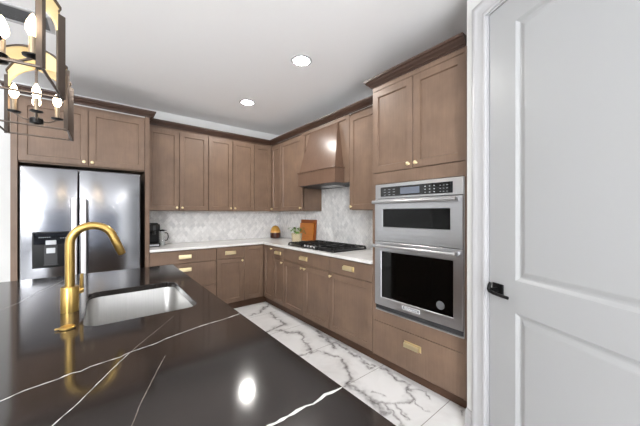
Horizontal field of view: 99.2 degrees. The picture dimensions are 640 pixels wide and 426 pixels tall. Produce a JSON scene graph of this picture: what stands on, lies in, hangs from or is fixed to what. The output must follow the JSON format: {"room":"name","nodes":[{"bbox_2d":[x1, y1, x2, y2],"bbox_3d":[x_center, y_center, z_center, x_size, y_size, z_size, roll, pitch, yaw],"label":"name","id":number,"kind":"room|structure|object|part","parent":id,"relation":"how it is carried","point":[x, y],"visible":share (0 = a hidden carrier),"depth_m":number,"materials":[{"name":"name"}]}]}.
{"room":"kitchen","nodes":[
{"label":"kitchen","id":0,"kind":"room"},
{"bbox_2d":[0,79,277,281],"bbox_3d":[-3.363,-0.014,2.932,6.900,2.795,0.150,0,0,-39],"label":"wall","id":1,"kind":"structure","parent":0,"point":[4,137],"depth_m":2.89,"materials":[{"name":"white paint"}]},
{"bbox_2d":[150,124,207,210],"bbox_3d":[-1.954,-0.580,3.719,0.735,1.080,0.379,0,0,-39],"label":"upper cabinet","id":2,"kind":"object","parent":1,"relation":"attached to","point":[178,158],"visible":0.86,"depth_m":3.59,"materials":[{"name":"brown wood"}]},
{"bbox_3d":[-2.004,-0.562,3.486,0.363,1.036,0.020,0,0,-39],"label":"door","id":3,"kind":"part","parent":2,"relation":"part of","materials":[{"name":"brown wood"}]},
{"bbox_3d":[-1.716,-0.562,3.716,0.363,1.036,0.020,0,0,-39],"label":"door","id":4,"kind":"part","parent":2,"relation":"part of","materials":[{"name":"brown wood"}]},
{"bbox_2d":[208,135,253,210],"bbox_3d":[-1.396,-0.580,4.165,0.686,1.080,0.379,0,0,-39],"label":"upper cabinet","id":5,"kind":"object","parent":1,"relation":"attached to","point":[230,161],"visible":0.97,"depth_m":4.02,"materials":[{"name":"brown wood"}]},
{"bbox_3d":[-1.436,-0.562,3.940,0.339,1.036,0.020,0,0,-39],"label":"door","id":6,"kind":"part","parent":5,"relation":"part of","materials":[{"name":"brown wood"}]},
{"bbox_3d":[-1.168,-0.562,4.155,0.339,1.036,0.020,0,0,-39],"label":"door","id":7,"kind":"part","parent":5,"relation":"part of","materials":[{"name":"brown wood"}]},
{"bbox_2d":[254,142,281,211],"bbox_3d":[-0.790,-0.580,4.479,0.648,1.080,0.645,0,0,-39],"label":"upper cabinet","id":8,"kind":"object","parent":1,"relation":"attached to","point":[267,158],"visible":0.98,"depth_m":4.36,"materials":[{"name":"brown wood"}]},
{"bbox_2d":[150,95,372,144],"bbox_3d":[-0.596,-1.144,3.093,2.074,0.066,2.374,0,0,-39],"label":"crown molding","id":9,"kind":"structure","parent":8,"relation":"attached to","point":[368,101],"depth_m":3.58,"materials":[{"name":"brown wood"}]},
{"bbox_3d":[-0.916,-0.562,4.356,0.290,1.036,0.020,0,0,-39],"label":"door","id":10,"kind":"part","parent":8,"relation":"part of","materials":[{"name":"brown wood"}]},
{"bbox_3d":[-0.694,-0.561,4.333,0.020,1.036,0.289,0,0,-39],"label":"door","id":11,"kind":"part","parent":8,"relation":"part of","materials":[{"name":"brown wood"}]},
{"bbox_2d":[0,0,466,135],"bbox_3d":[-0.630,-1.472,-0.485,6.900,0.120,8.900,0,0,-39],"label":"ceiling","id":12,"kind":"structure","parent":0,"point":[197,59],"depth_m":2.33,"materials":[{"name":"white paint"}]},
{"bbox_2d":[0,0,55,34],"bbox_3d":[-2.187,-1.406,1.894,0.480,0.010,0.240,0,0,-39],"label":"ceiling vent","id":13,"kind":"object","parent":12,"relation":"in","point":[10,12],"visible":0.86,"depth_m":1.93,"materials":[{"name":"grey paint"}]},
{"bbox_2d":[0,0,65,99],"bbox_3d":[-0.984,-0.916,0.827,0.270,0.990,0.270,0,0,-34],"label":"lantern pendant","id":14,"kind":"object","parent":12,"relation":"hanging from","point":[35,27],"visible":1,"depth_m":0.88,"materials":[{"name":"grey metal"}]},
{"bbox_2d":[0,38,5,53],"bbox_3d":[-1.034,-0.540,0.885,0.019,0.061,0.019,0,0,-34],"label":"candle","id":15,"kind":"object","parent":14,"relation":"on","point":[2,42],"depth_m":0.88,"materials":[{"name":"beige plastic"}]},
{"bbox_3d":[-1.034,-0.608,0.885,0.035,0.074,0.035,0,0,-34],"label":"bulb","id":16,"kind":"part","parent":14,"relation":"part of","materials":[{"name":"white glass"}]},
{"bbox_3d":[-0.946,-0.489,0.860,0.060,0.030,0.009,0,0,-41],"label":"arm","id":17,"kind":"part","parent":14,"relation":"part of","materials":[{"name":"grey metal"}]},
{"bbox_3d":[-0.926,-0.608,0.877,0.035,0.074,0.035,0,0,-34],"label":"bulb","id":18,"kind":"part","parent":14,"relation":"part of","materials":[{"name":"white glass"}]},
{"bbox_2d":[28,35,35,53],"bbox_3d":[-0.926,-0.540,0.877,0.019,0.061,0.019,0,0,-34],"label":"candle","id":19,"kind":"object","parent":14,"relation":"on","point":[31,38],"depth_m":0.87,"materials":[{"name":"beige plastic"}]},
{"bbox_3d":[-0.812,-0.574,0.792,0.024,0.304,0.009,0,0,11],"label":"post","id":20,"kind":"part","parent":14,"relation":"part of","materials":[{"name":"grey metal"}]},
{"bbox_3d":[-0.949,-0.574,0.998,0.009,0.304,0.024,0,0,11],"label":"post","id":21,"kind":"part","parent":14,"relation":"part of","materials":[{"name":"grey metal"}]},
{"bbox_2d":[0,1,73,140],"bbox_3d":[-1.458,-0.916,1.401,0.270,0.990,0.270,0,0,-39],"label":"lantern pendant","id":22,"kind":"object","parent":12,"relation":"hanging from","point":[13,51],"visible":0.82,"depth_m":1.39,"materials":[{"name":"grey metal"}]},
{"bbox_3d":[-1.632,-0.574,1.421,0.024,0.304,0.009,0,0,6],"label":"post","id":23,"kind":"part","parent":22,"relation":"part of","materials":[{"name":"grey metal"}]},
{"bbox_2d":[11,98,16,109],"bbox_3d":[-1.512,-0.540,1.346,0.019,0.061,0.019,0,0,-39],"label":"candle","id":24,"kind":"object","parent":22,"relation":"on","point":[13,100],"depth_m":1.34,"materials":[{"name":"beige wax"}]},
{"bbox_3d":[-1.512,-0.608,1.346,0.035,0.074,0.035,0,0,-39],"label":"bulb","id":25,"kind":"part","parent":22,"relation":"part of","materials":[{"name":"white glass"}]},
{"bbox_3d":[-1.458,-0.935,1.401,0.011,0.913,0.010,0,0,-39],"label":"stem","id":26,"kind":"part","parent":22,"relation":"part of","materials":[{"name":"grey metal"}]},
{"bbox_2d":[34,98,38,109],"bbox_3d":[-1.403,-0.540,1.348,0.019,0.061,0.019,0,0,-39],"label":"candle","id":27,"kind":"object","parent":22,"relation":"on","point":[36,100],"depth_m":1.34,"materials":[{"name":"beige wax"}]},
{"bbox_3d":[-1.403,-0.608,1.348,0.035,0.074,0.035,0,0,-39],"label":"bulb","id":28,"kind":"part","parent":22,"relation":"part of","materials":[{"name":"white glass"}]},
{"bbox_2d":[55,107,59,117],"bbox_3d":[-1.405,-0.540,1.457,0.019,0.061,0.019,0,0,-39],"label":"candle","id":29,"kind":"object","parent":22,"relation":"on","point":[57,109],"depth_m":1.45,"materials":[{"name":"beige wax"}]},
{"bbox_3d":[-1.405,-0.608,1.457,0.035,0.074,0.035,0,0,-39],"label":"bulb","id":30,"kind":"part","parent":22,"relation":"part of","materials":[{"name":"white glass"}]},
{"bbox_3d":[-1.285,-0.574,1.382,0.024,0.304,0.009,0,0,6],"label":"post","id":31,"kind":"part","parent":22,"relation":"part of","materials":[{"name":"grey metal"}]},
{"bbox_3d":[-1.439,-0.574,1.575,0.009,0.304,0.024,0,0,6],"label":"post","id":32,"kind":"part","parent":22,"relation":"part of","materials":[{"name":"grey metal"}]},
{"bbox_2d":[239,99,254,105],"bbox_3d":[-0.920,-1.407,3.447,0.194,0.010,0.194,0,0,-39],"label":"recessed light","id":33,"kind":"object","parent":12,"relation":"in","point":[247,102],"visible":1,"depth_m":3.44,"materials":[{"name":"white plastic"}]},
{"bbox_2d":[291,55,311,66],"bbox_3d":[-0.170,-1.407,2.509,0.194,0.010,0.194,0,0,-39],"label":"recessed light","id":34,"kind":"object","parent":12,"relation":"in","point":[298,60],"visible":1,"depth_m":2.50,"materials":[{"name":"white plastic"}]},
{"bbox_2d":[281,97,368,211],"bbox_3d":[0.435,-0.014,3.587,0.150,2.795,3.570,0,0,-39],"label":"wall","id":35,"kind":"structure","parent":0,"point":[366,97],"depth_m":3.79,"materials":[{"name":"white paint"}]},
{"bbox_2d":[150,187,372,248],"bbox_3d":[-0.701,0.034,3.225,2.076,0.766,2.715,0,0,-39],"label":"backsplash","id":36,"kind":"structure","parent":35,"relation":"attached to","point":[336,222],"depth_m":3.98,"materials":[{"name":"stone"}]},
{"bbox_2d":[281,134,321,210],"bbox_3d":[-0.301,-0.580,4.083,0.379,1.080,0.578,0,0,-39],"label":"upper cabinet","id":37,"kind":"object","parent":35,"relation":"attached to","point":[293,197],"visible":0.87,"depth_m":3.95,"materials":[{"name":"brown wood"}]},
{"bbox_3d":[-0.419,-0.562,3.989,0.020,1.036,0.575,0,0,-39],"label":"door","id":38,"kind":"part","parent":37,"relation":"part of","materials":[{"name":"brown wood"}]},
{"bbox_2d":[297,114,350,189],"bbox_3d":[0.123,-0.728,3.463,0.491,0.764,0.916,0,0,-39],"label":"range hood","id":39,"kind":"object","parent":35,"relation":"attached to","point":[326,147],"visible":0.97,"depth_m":3.24,"materials":[{"name":"brown wood"}]},
{"bbox_3d":[-0.009,-0.529,3.358,0.155,0.015,0.744,0,0,-39],"label":"molding","id":40,"kind":"part","parent":39,"relation":"part of","materials":[{"name":"brown wood"}]},
{"bbox_2d":[349,105,372,209],"bbox_3d":[0.631,-0.580,2.918,0.379,1.080,0.567,0,0,-39],"label":"upper cabinet","id":41,"kind":"object","parent":35,"relation":"attached to","point":[361,121],"visible":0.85,"depth_m":2.91,"materials":[{"name":"brown wood"}]},
{"bbox_2d":[234,301,465,425],"bbox_3d":[-0.630,1.333,-0.485,6.600,0.001,8.600,0,0,-39],"label":"floor","id":42,"kind":"structure","parent":0,"point":[401,400],"depth_m":2.25,"materials":[{"name":"stone"}]},
{"bbox_2d":[0,80,155,280],"bbox_3d":[-2.566,0.080,3.030,1.196,2.506,0.691,0,0,-39],"label":"tall cabinet","id":43,"kind":"object","parent":42,"relation":"on","point":[104,141],"visible":0.8,"depth_m":2.79,"materials":[{"name":"brown wood"}]},
{"bbox_3d":[-2.989,0.114,2.730,0.044,2.440,0.630,0,0,-39],"label":"panel","id":44,"kind":"part","parent":43,"relation":"part of","materials":[{"name":"brown wood"}]},
{"bbox_3d":[-2.587,-0.781,2.661,0.489,0.575,0.020,0,0,-39],"label":"door","id":45,"kind":"part","parent":43,"relation":"part of","materials":[{"name":"brown wood"}]},
{"bbox_3d":[-2.472,-1.140,2.912,1.196,0.066,0.391,0,0,-39],"label":"crown","id":46,"kind":"part","parent":43,"relation":"part of","materials":[{"name":"brown wood"}]},
{"bbox_3d":[-2.202,-0.781,2.969,0.489,0.575,0.020,0,0,-39],"label":"door","id":47,"kind":"part","parent":43,"relation":"part of","materials":[{"name":"brown wood"}]},
{"bbox_3d":[-2.181,0.114,3.376,0.044,2.440,0.630,0,0,-39],"label":"panel","id":48,"kind":"part","parent":43,"relation":"part of","materials":[{"name":"brown wood"}]},
{"bbox_2d":[20,166,139,279],"bbox_3d":[-2.537,0.439,2.971,0.914,1.750,0.720,0,0,-39],"label":"refrigerator","id":49,"kind":"object","parent":42,"relation":"on","point":[53,201],"visible":0.59,"depth_m":2.67,"materials":[{"name":"grey metal"}]},
{"bbox_3d":[-2.582,0.401,2.612,0.395,1.675,0.076,0,0,-39],"label":"door","id":50,"kind":"part","parent":49,"relation":"part of","materials":[{"name":"metal"}]},
{"bbox_3d":[-2.545,0.335,2.577,0.231,0.307,0.013,0,0,-39],"label":"control panel","id":51,"kind":"part","parent":49,"relation":"part of","materials":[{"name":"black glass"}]},
{"bbox_3d":[-2.403,0.280,2.662,0.040,0.867,0.070,0,0,-39],"label":"handle","id":52,"kind":"part","parent":49,"relation":"part of","materials":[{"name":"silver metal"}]},
{"bbox_3d":[-2.348,0.280,2.706,0.040,0.867,0.070,0,0,-39],"label":"handle","id":53,"kind":"part","parent":49,"relation":"part of","materials":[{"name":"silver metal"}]},
{"bbox_3d":[-2.222,0.401,2.900,0.511,1.675,0.076,0,0,-39],"label":"door","id":54,"kind":"part","parent":49,"relation":"part of","materials":[{"name":"metal"}]},
{"bbox_2d":[150,248,215,294],"bbox_3d":[-1.860,0.891,3.616,0.756,0.884,0.657,0,0,-39],"label":"base cabinet","id":55,"kind":"object","parent":42,"relation":"on","point":[198,264],"visible":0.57,"depth_m":3.46,"materials":[{"name":"brown wood"}]},
{"bbox_3d":[-1.678,0.536,3.389,0.751,0.153,0.020,0,0,-39],"label":"drawer","id":56,"kind":"part","parent":55,"relation":"part of","materials":[{"name":"brown wood"}]},
{"bbox_3d":[-1.663,0.696,3.371,0.146,0.050,0.028,0,0,-39],"label":"cup pull","id":57,"kind":"part","parent":55,"relation":"part of","materials":[{"name":"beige metal"}]},
{"bbox_3d":[-1.663,0.535,3.371,0.146,0.050,0.028,0,0,-39],"label":"cup pull","id":58,"kind":"part","parent":55,"relation":"part of","materials":[{"name":"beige metal"}]},
{"bbox_3d":[-1.678,0.772,3.389,0.751,0.308,0.020,0,0,-39],"label":"drawer","id":59,"kind":"part","parent":55,"relation":"part of","materials":[{"name":"brown wood"}]},
{"bbox_3d":[-1.678,1.078,3.389,0.751,0.294,0.020,0,0,-39],"label":"drawer","id":60,"kind":"part","parent":55,"relation":"part of","materials":[{"name":"brown wood"}]},
{"bbox_2d":[150,237,372,263],"bbox_3d":[-0.702,0.433,3.225,2.076,0.030,2.715,0,0,-39],"label":"countertop","id":61,"kind":"structure","parent":55,"relation":"on","point":[364,255],"depth_m":3.47,"materials":[{"name":"white stone"}]},
{"bbox_2d":[150,223,159,246],"bbox_3d":[-2.131,0.268,3.483,0.124,0.298,0.188,0,0,-39],"label":"coffee maker","id":62,"kind":"object","parent":61,"relation":"on","point":[154,227],"visible":0.66,"depth_m":3.44,"materials":[{"name":"black plastic"}]},
{"bbox_2d":[159,229,168,245],"bbox_3d":[-2.045,0.310,3.570,0.111,0.213,0.070,0,0,-39],"label":"carafe","id":63,"kind":"object","parent":61,"relation":"on","point":[162,232],"visible":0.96,"depth_m":3.53,"materials":[{"name":"silver glass"}]},
{"bbox_2d":[270,225,280,237],"bbox_3d":[-0.762,0.309,4.660,0.176,0.216,0.176,0,0,-39],"label":"jar","id":64,"kind":"object","parent":61,"relation":"on","point":[275,232],"visible":0.99,"depth_m":4.59,"materials":[{"name":"gold metal"}]},
{"bbox_2d":[288,227,305,241],"bbox_3d":[-0.317,0.304,3.883,0.229,0.226,0.302,0,0,17],"label":"potted plant","id":65,"kind":"object","parent":61,"relation":"on","point":[296,236],"visible":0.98,"depth_m":3.82,"materials":[{"name":"green plant"}]},
{"bbox_2d":[291,233,301,241],"bbox_3d":[-0.330,0.348,3.872,0.156,0.137,0.156,0,0,-39],"label":"plant pot","id":66,"kind":"object","parent":65,"relation":"attached to","point":[296,237],"depth_m":3.81,"materials":[{"name":"beige ceramic"}]},
{"bbox_2d":[300,223,313,241],"bbox_3d":[-0.206,0.280,4.176,0.039,0.272,0.345,0,0,-39],"label":"cutting board","id":67,"kind":"object","parent":61,"relation":"on","point":[308,227],"visible":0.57,"depth_m":4.14,"materials":[{"name":"brown wood"}]},
{"bbox_2d":[301,219,316,239],"bbox_3d":[-0.181,0.254,4.183,0.043,0.325,0.390,0,0,-39],"label":"cutting board","id":68,"kind":"object","parent":61,"relation":"on","point":[302,220],"visible":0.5,"depth_m":4.05,"materials":[{"name":"brown wood"}]},
{"bbox_2d":[288,240,365,252],"bbox_3d":[0.061,0.396,3.414,0.524,0.043,0.914,0,0,-39],"label":"cooktop","id":69,"kind":"object","parent":61,"relation":"in","point":[327,246],"visible":1,"depth_m":3.27,"materials":[{"name":"black metal"}]},
{"bbox_3d":[0.061,0.412,3.414,0.524,0.010,0.914,0,0,-39],"label":"plate","id":70,"kind":"part","parent":69,"relation":"part of","materials":[{"name":"black metal"}]},
{"bbox_2d":[216,246,243,307],"bbox_3d":[-1.413,0.891,3.973,0.386,0.884,0.658,0,0,-39],"label":"base cabinet","id":71,"kind":"object","parent":42,"relation":"on","point":[229,260],"visible":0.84,"depth_m":3.75,"materials":[{"name":"brown wood"}]},
{"bbox_3d":[-1.232,0.536,3.747,0.381,0.153,0.020,0,0,-39],"label":"drawer","id":72,"kind":"part","parent":71,"relation":"part of","materials":[{"name":"brown wood"}]},
{"bbox_3d":[-1.216,0.535,3.728,0.146,0.050,0.028,0,0,-39],"label":"cup pull","id":73,"kind":"part","parent":71,"relation":"part of","materials":[{"name":"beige metal"}]},
{"bbox_2d":[242,244,276,306],"bbox_3d":[-0.816,0.891,4.284,0.932,0.884,0.918,0,0,-39],"label":"base cabinet","id":74,"kind":"object","parent":42,"relation":"on","point":[258,259],"visible":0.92,"depth_m":3.96,"materials":[{"name":"brown wood"}]},
{"bbox_3d":[-0.963,0.843,3.961,0.295,0.765,0.020,0,0,-39],"label":"door","id":75,"kind":"part","parent":74,"relation":"part of","materials":[{"name":"brown wood"}]},
{"bbox_3d":[-0.739,0.844,3.942,0.020,0.765,0.280,0,0,-39],"label":"door","id":76,"kind":"part","parent":74,"relation":"part of","materials":[{"name":"brown wood"}]},
{"bbox_2d":[273,246,287,312],"bbox_3d":[-0.335,0.891,3.901,0.658,0.884,0.278,0,0,-39],"label":"base cabinet","id":77,"kind":"object","parent":42,"relation":"on","point":[278,252],"visible":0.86,"depth_m":3.72,"materials":[{"name":"brown wood"}]},
{"bbox_3d":[-0.561,0.536,3.720,0.020,0.153,0.273,0,0,-39],"label":"drawer","id":78,"kind":"part","parent":77,"relation":"part of","materials":[{"name":"brown wood"}]},
{"bbox_3d":[-0.561,0.921,3.720,0.020,0.607,0.273,0,0,-39],"label":"door","id":79,"kind":"part","parent":77,"relation":"part of","materials":[{"name":"brown wood"}]},
{"bbox_2d":[284,248,333,337],"bbox_3d":[0.041,0.891,3.432,0.658,0.884,0.922,0,0,-39],"label":"base cabinet","id":80,"kind":"object","parent":42,"relation":"on","point":[306,279],"visible":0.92,"depth_m":3.19,"materials":[{"name":"brown wood"}]},
{"bbox_3d":[-0.330,0.921,3.431,0.020,0.607,0.456,0,0,-39],"label":"door","id":81,"kind":"part","parent":80,"relation":"part of","materials":[{"name":"brown wood"}]},
{"bbox_3d":[-0.205,0.535,3.236,0.028,0.050,0.146,0,0,-39],"label":"cup pull","id":82,"kind":"part","parent":80,"relation":"part of","materials":[{"name":"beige metal"}]},
{"bbox_3d":[-0.186,0.536,3.251,0.020,0.153,0.917,0,0,-39],"label":"drawer","id":83,"kind":"part","parent":80,"relation":"part of","materials":[{"name":"brown wood"}]},
{"bbox_3d":[-0.042,0.921,3.071,0.020,0.607,0.456,0,0,-39],"label":"door","id":84,"kind":"part","parent":80,"relation":"part of","materials":[{"name":"brown wood"}]},
{"bbox_2d":[328,257,376,360],"bbox_3d":[0.514,0.891,2.840,0.658,0.884,0.593,0,0,-39],"label":"base cabinet","id":85,"kind":"object","parent":42,"relation":"on","point":[350,282],"visible":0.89,"depth_m":2.63,"materials":[{"name":"brown wood"}]},
{"bbox_3d":[0.269,0.535,2.644,0.028,0.050,0.146,0,0,-39],"label":"cup pull","id":86,"kind":"part","parent":85,"relation":"part of","materials":[{"name":"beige metal"}]},
{"bbox_3d":[0.288,0.536,2.659,0.020,0.153,0.588,0,0,-39],"label":"drawer","id":87,"kind":"part","parent":85,"relation":"part of","materials":[{"name":"brown wood"}]},
{"bbox_3d":[0.288,0.921,2.659,0.020,0.607,0.588,0,0,-39],"label":"door","id":88,"kind":"part","parent":85,"relation":"part of","materials":[{"name":"brown wood"}]},
{"bbox_2d":[363,32,466,408],"bbox_3d":[0.920,0.080,2.308,0.688,2.506,0.858,0,0,-39],"label":"tall cabinet","id":89,"kind":"object","parent":42,"relation":"on","point":[420,115],"visible":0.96,"depth_m":2.04,"materials":[{"name":"brown wood"}]},
{"bbox_3d":[0.600,-0.712,2.269,0.020,0.714,0.394,0,0,-39],"label":"door","id":90,"kind":"part","parent":89,"relation":"part of","materials":[{"name":"brown wood"}]},
{"bbox_3d":[0.706,1.028,2.099,0.028,0.050,0.146,0,0,-39],"label":"cup pull","id":91,"kind":"part","parent":89,"relation":"part of","materials":[{"name":"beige metal"}]},
{"bbox_3d":[0.756,-1.140,2.177,0.268,0.066,0.858,0,0,-39],"label":"crown","id":92,"kind":"part","parent":89,"relation":"part of","materials":[{"name":"brown wood"}]},
{"bbox_2d":[371,176,464,338],"bbox_3d":[0.886,0.290,2.220,0.592,1.076,0.742,0,0,-39],"label":"oven","id":93,"kind":"object","parent":89,"relation":"in","point":[419,245],"visible":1,"depth_m":2.01,"materials":[{"name":"grey metal"}]},
{"bbox_3d":[0.681,0.269,2.056,0.066,0.029,0.700,0,0,-39],"label":"handle","id":94,"kind":"part","parent":93,"relation":"part of","materials":[{"name":"metal"}]},
{"bbox_3d":[0.681,-0.097,2.056,0.066,0.029,0.700,0,0,-39],"label":"handle","id":95,"kind":"part","parent":93,"relation":"part of","materials":[{"name":"metal"}]},
{"bbox_3d":[0.709,-0.182,2.085,0.003,0.078,0.612,0,0,-39],"label":"touch panel","id":96,"kind":"part","parent":93,"relation":"part of","materials":[{"name":"black glass"}]},
{"bbox_3d":[0.715,0.507,2.083,0.020,0.538,0.740,0,0,-39],"label":"door","id":97,"kind":"part","parent":93,"relation":"part of","materials":[{"name":"glass"}]},
{"bbox_3d":[0.715,0.056,2.083,0.020,0.358,0.740,0,0,-39],"label":"door","id":98,"kind":"part","parent":93,"relation":"part of","materials":[{"name":"metal"}]},
{"bbox_3d":[0.718,-0.188,2.086,0.012,0.120,0.738,0,0,-39],"label":"control panel","id":99,"kind":"part","parent":93,"relation":"part of","materials":[{"name":"metal"}]},
{"bbox_3d":[0.724,1.085,2.114,0.020,0.299,0.794,0,0,-39],"label":"drawer","id":100,"kind":"part","parent":89,"relation":"part of","materials":[{"name":"brown wood"}]},
{"bbox_3d":[0.726,-1.089,2.115,0.023,0.036,0.799,0,0,-39],"label":"rail","id":101,"kind":"part","parent":89,"relation":"part of","materials":[{"name":"brown wood"}]},
{"bbox_3d":[0.726,0.290,2.115,0.023,1.279,0.799,0,0,-39],"label":"frame","id":102,"kind":"part","parent":89,"relation":"part of","materials":[{"name":"brown wood"}]},
{"bbox_3d":[0.849,-0.712,1.958,0.020,0.714,0.394,0,0,-39],"label":"door","id":103,"kind":"part","parent":89,"relation":"part of","materials":[{"name":"brown wood"}]},
{"bbox_3d":[-0.902,0.891,1.020,1.054,0.884,2.209,0,0,-39],"label":"kitchen island","id":104,"kind":"object","parent":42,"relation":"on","visible":0},
{"bbox_2d":[0,264,395,425],"bbox_3d":[-1.038,0.433,0.898,1.410,0.030,2.330,0,0,-39],"label":"island countertop","id":105,"kind":"structure","parent":104,"relation":"on","point":[205,363],"depth_m":0.74,"materials":[{"name":"black stone"}]},
{"bbox_2d":[54,324,75,330],"bbox_3d":[-0.924,0.414,0.989,0.057,0.008,0.046,0,0,-39],"label":"switch","id":106,"kind":"object","parent":105,"relation":"on","point":[69,326],"visible":1,"depth_m":0.98,"materials":[{"name":"gold metal"}]},
{"bbox_2d":[60,222,125,313],"bbox_3d":[-1.012,0.227,1.226,0.225,0.381,0.079,0,0,-39],"label":"faucet","id":107,"kind":"object","parent":105,"relation":"on","point":[69,293],"visible":1,"depth_m":1.16,"materials":[{"name":"gold metal"}]},
{"bbox_3d":[-1.069,0.311,1.211,0.023,0.087,0.035,0,0,9],"label":"handle","id":108,"kind":"part","parent":107,"relation":"part of","materials":[{"name":"gold metal"}]},
{"bbox_3d":[-1.013,0.174,1.213,0.181,0.274,0.033,0,0,-39],"label":"spout","id":109,"kind":"part","parent":107,"relation":"part of","materials":[{"name":"gold metal"}]},
{"bbox_2d":[85,287,192,325],"bbox_3d":[-0.887,0.562,1.342,0.440,0.224,0.615,0,0,-39],"label":"sink","id":110,"kind":"object","parent":105,"relation":"in","point":[102,310],"visible":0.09,"depth_m":1.55,"materials":[{"name":"metal"}]},
{"bbox_2d":[467,0,481,410],"bbox_3d":[1.135,-0.014,0.879,0.115,2.795,1.660,0,0,-12],"label":"wall","id":111,"kind":"structure","parent":0,"point":[471,4],"depth_m":1.66,"materials":[{"name":"white paint"}]},
{"bbox_2d":[465,407,471,425],"bbox_3d":[0.904,1.262,1.651,0.016,0.140,0.054,0,0,-12],"label":"baseboard","id":112,"kind":"structure","parent":111,"relation":"attached to","point":[468,414],"depth_m":1.65,"materials":[{"name":"grey paint"}]},
{"bbox_2d":[472,0,506,425],"bbox_3d":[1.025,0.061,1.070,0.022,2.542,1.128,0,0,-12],"label":"trim","id":113,"kind":"structure","parent":111,"relation":"attached to","point":[479,13],"depth_m":1.56,"materials":[{"name":"grey paint"}]},
{"bbox_2d":[487,0,639,425],"bbox_3d":[1.024,0.109,1.070,0.106,2.425,0.915,0,0,-12],"label":"door","id":114,"kind":"structure","parent":111,"relation":"in","point":[563,287],"depth_m":1.14,"materials":[{"name":"grey paint"}]},
{"bbox_3d":[0.932,0.400,1.416,0.070,0.078,0.144,0,0,-12],"label":"handle","id":115,"kind":"part","parent":114,"relation":"part of","materials":[{"name":"black metal"}]}
]}

